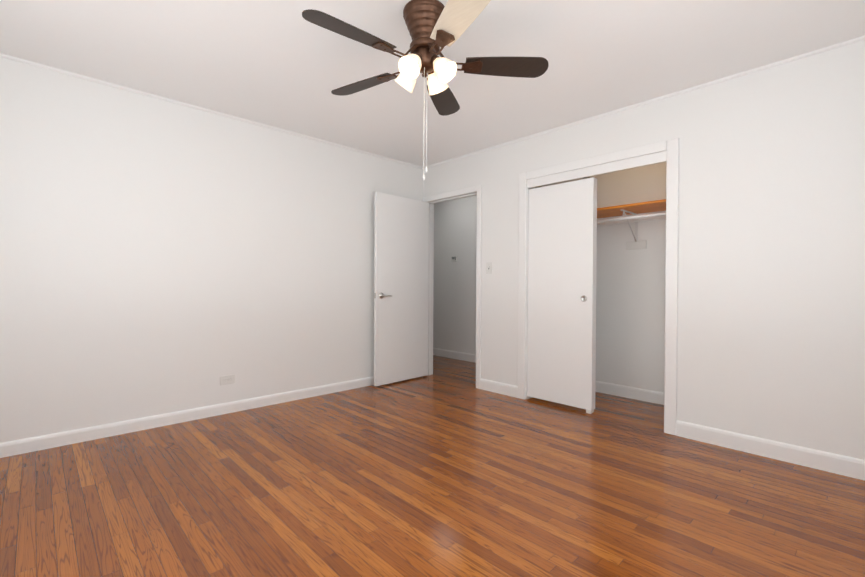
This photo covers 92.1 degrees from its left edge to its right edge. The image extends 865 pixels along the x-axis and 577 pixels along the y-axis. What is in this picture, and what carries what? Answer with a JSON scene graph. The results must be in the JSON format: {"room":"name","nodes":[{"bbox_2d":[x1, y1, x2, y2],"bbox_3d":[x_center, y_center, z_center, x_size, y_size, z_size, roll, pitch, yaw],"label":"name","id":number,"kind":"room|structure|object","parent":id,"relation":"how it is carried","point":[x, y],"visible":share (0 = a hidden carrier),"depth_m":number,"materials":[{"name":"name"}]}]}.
{"room":"empty bedroom","nodes":[
{"label":"empty bedroom","id":0,"kind":"room"},
{"bbox_2d":[0,57,422,442],"bbox_3d":[-1.601,-0.197,3.575,4.240,2.440,0.120,0,1,-44],"label":"wall","id":1,"kind":"structure","parent":0,"point":[158,256],"depth_m":3.11,"materials":[{"name":"paint"}]},
{"bbox_2d":[0,376,373,457],"bbox_3d":[-1.551,0.970,3.545,3.970,0.108,0.014,0,1,-44],"label":"baseboard","id":2,"kind":"structure","parent":1,"relation":"attached to","point":[16,447],"depth_m":3.10,"materials":[{"name":"paint"}]},
{"bbox_2d":[0,53,422,168],"bbox_3d":[-1.552,-1.407,3.513,3.930,0.018,0.016,0,1,-44],"label":"trim","id":3,"kind":"structure","parent":1,"relation":"attached to","point":[1,55],"depth_m":3.16,"materials":[{"name":"paint"}]},
{"bbox_2d":[220,375,234,384],"bbox_3d":[-1.681,0.749,3.421,0.115,0.072,0.009,0,1,-44],"label":"outlet","id":4,"kind":"object","parent":1,"relation":"attached to","point":[227,379],"visible":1,"depth_m":3.42,"materials":[{"name":"white plastic"}]},
{"bbox_2d":[0,355,864,576],"bbox_3d":[-0.305,1.084,3.003,5.325,0.100,6.120,0,1,-44],"label":"floor","id":5,"kind":"structure","parent":0,"point":[447,468],"depth_m":2.08,"materials":[{"name":"brown wood"}]},
{"bbox_2d":[0,0,864,166],"bbox_3d":[-0.291,-1.456,2.985,5.325,0.100,6.120,0,1,-44],"label":"ceiling","id":6,"kind":"structure","parent":0,"point":[284,65],"depth_m":2.48,"materials":[{"name":"paint"}]},
{"bbox_2d":[302,0,548,179],"bbox_3d":[-0.079,-0.968,2.093,1.182,0.860,1.208,0,1,-44],"label":"ceiling fan","id":7,"kind":"object","parent":6,"relation":"hanging from","point":[433,26],"visible":1,"depth_m":2.05,"materials":[{"name":"brown wood"}]},
{"bbox_2d":[433,195,476,354],"bbox_3d":[0.457,-0.204,5.973,0.120,2.440,2.850,0,1,-44],"label":"wall","id":8,"kind":"structure","parent":0,"point":[454,287],"depth_m":6.02,"materials":[{"name":"paint"}]},
{"bbox_2d":[433,348,475,362],"bbox_3d":[0.361,0.962,5.979,0.014,0.108,2.730,0,1,-44],"label":"baseboard","id":9,"kind":"structure","parent":8,"relation":"attached to","point":[455,355],"depth_m":5.99,"materials":[{"name":"paint"}]},
{"bbox_2d":[451,256,457,261],"bbox_3d":[0.312,-0.429,6.019,0.026,0.090,0.120,0,1,-44],"label":"thermostat","id":10,"kind":"object","parent":8,"relation":"attached to","point":[454,258],"visible":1,"depth_m":6.00,"materials":[{"name":"grey plastic"}]},
{"bbox_2d":[542,162,665,391],"bbox_3d":[1.930,-0.181,3.979,0.120,2.440,2.070,0,1,-44],"label":"wall","id":11,"kind":"structure","parent":0,"point":[630,318],"depth_m":3.94,"materials":[{"name":"paint"}]},
{"bbox_2d":[595,381,663,404],"bbox_3d":[1.602,0.985,3.764,0.655,0.108,1.950,0,1,-44],"label":"baseboard","id":12,"kind":"structure","parent":11,"relation":"attached to","point":[656,397],"depth_m":3.94,"materials":[{"name":"paint"}]},
{"bbox_2d":[597,199,665,249],"bbox_3d":[1.618,-0.541,3.759,0.635,0.350,1.950,0,1,-44],"label":"closet shelf","id":13,"kind":"object","parent":11,"relation":"attached to","point":[636,213],"visible":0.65,"depth_m":3.76,"materials":[{"name":"brown wood"}]},
{"bbox_2d":[423,40,864,459],"bbox_3d":[1.421,-0.179,3.390,0.120,2.440,4.320,0,1,-44],"label":"wall","id":14,"kind":"structure","parent":0,"point":[771,294],"depth_m":2.65,"materials":[{"name":"paint"}]},
{"bbox_2d":[422,185,481,388],"bbox_3d":[0.237,-0.019,4.632,0.152,2.088,0.891,0,1,-44],"label":"door frame","id":15,"kind":"structure","parent":14,"relation":"attached to","point":[478,189],"depth_m":4.30,"materials":[{"name":"paint"}]},
{"bbox_2d":[374,192,428,385],"bbox_3d":[-0.324,0.006,4.577,0.140,2.003,0.779,1,1,43],"label":"entry door","id":16,"kind":"structure","parent":15,"relation":"attached to","point":[400,288],"depth_m":4.52,"materials":[{"name":"paint"}]},
{"bbox_2d":[486,262,491,273],"bbox_3d":[0.564,-0.205,4.189,0.017,0.115,0.072,0,1,-44],"label":"light switch","id":17,"kind":"object","parent":14,"relation":"attached to","point":[488,267],"visible":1,"depth_m":4.18,"materials":[{"name":"white plastic"}]},
{"bbox_2d":[480,378,517,397],"bbox_3d":[0.650,0.977,4.104,0.014,0.108,0.460,0,1,-44],"label":"baseboard","id":18,"kind":"structure","parent":14,"relation":"attached to","point":[488,385],"depth_m":4.09,"materials":[{"name":"paint"}]},
{"bbox_2d":[527,177,594,413],"bbox_3d":[1.115,0.034,3.670,0.038,2.005,0.622,0,1,-44],"label":"closet door","id":19,"kind":"structure","parent":14,"relation":"in","point":[561,253],"depth_m":3.63,"materials":[{"name":"paint"}]},
{"bbox_2d":[540,176,596,412],"bbox_3d":[1.143,0.034,3.702,0.038,2.005,0.622,0,1,-44],"label":"closet door","id":20,"kind":"structure","parent":14,"relation":"in","point":[595,290],"depth_m":3.48,"materials":[{"name":"paint"}]},
{"bbox_2d":[518,138,678,434],"bbox_3d":[1.319,-0.017,3.483,0.140,2.112,1.344,0,1,-44],"label":"trim","id":21,"kind":"structure","parent":14,"relation":"attached to","point":[669,155],"depth_m":3.13,"materials":[{"name":"paint"}]},
{"bbox_2d":[424,36,864,168],"bbox_3d":[1.337,-1.391,3.378,0.016,0.018,4.200,0,1,-44],"label":"trim","id":22,"kind":"structure","parent":14,"relation":"attached to","point":[831,47],"depth_m":2.93,"materials":[{"name":"paint"}]},
{"bbox_2d":[676,420,864,479],"bbox_3d":[2.245,0.998,2.431,0.014,0.108,1.475,0,1,-44],"label":"baseboard","id":23,"kind":"structure","parent":14,"relation":"attached to","point":[825,461],"depth_m":2.56,"materials":[{"name":"paint"}]}
]}

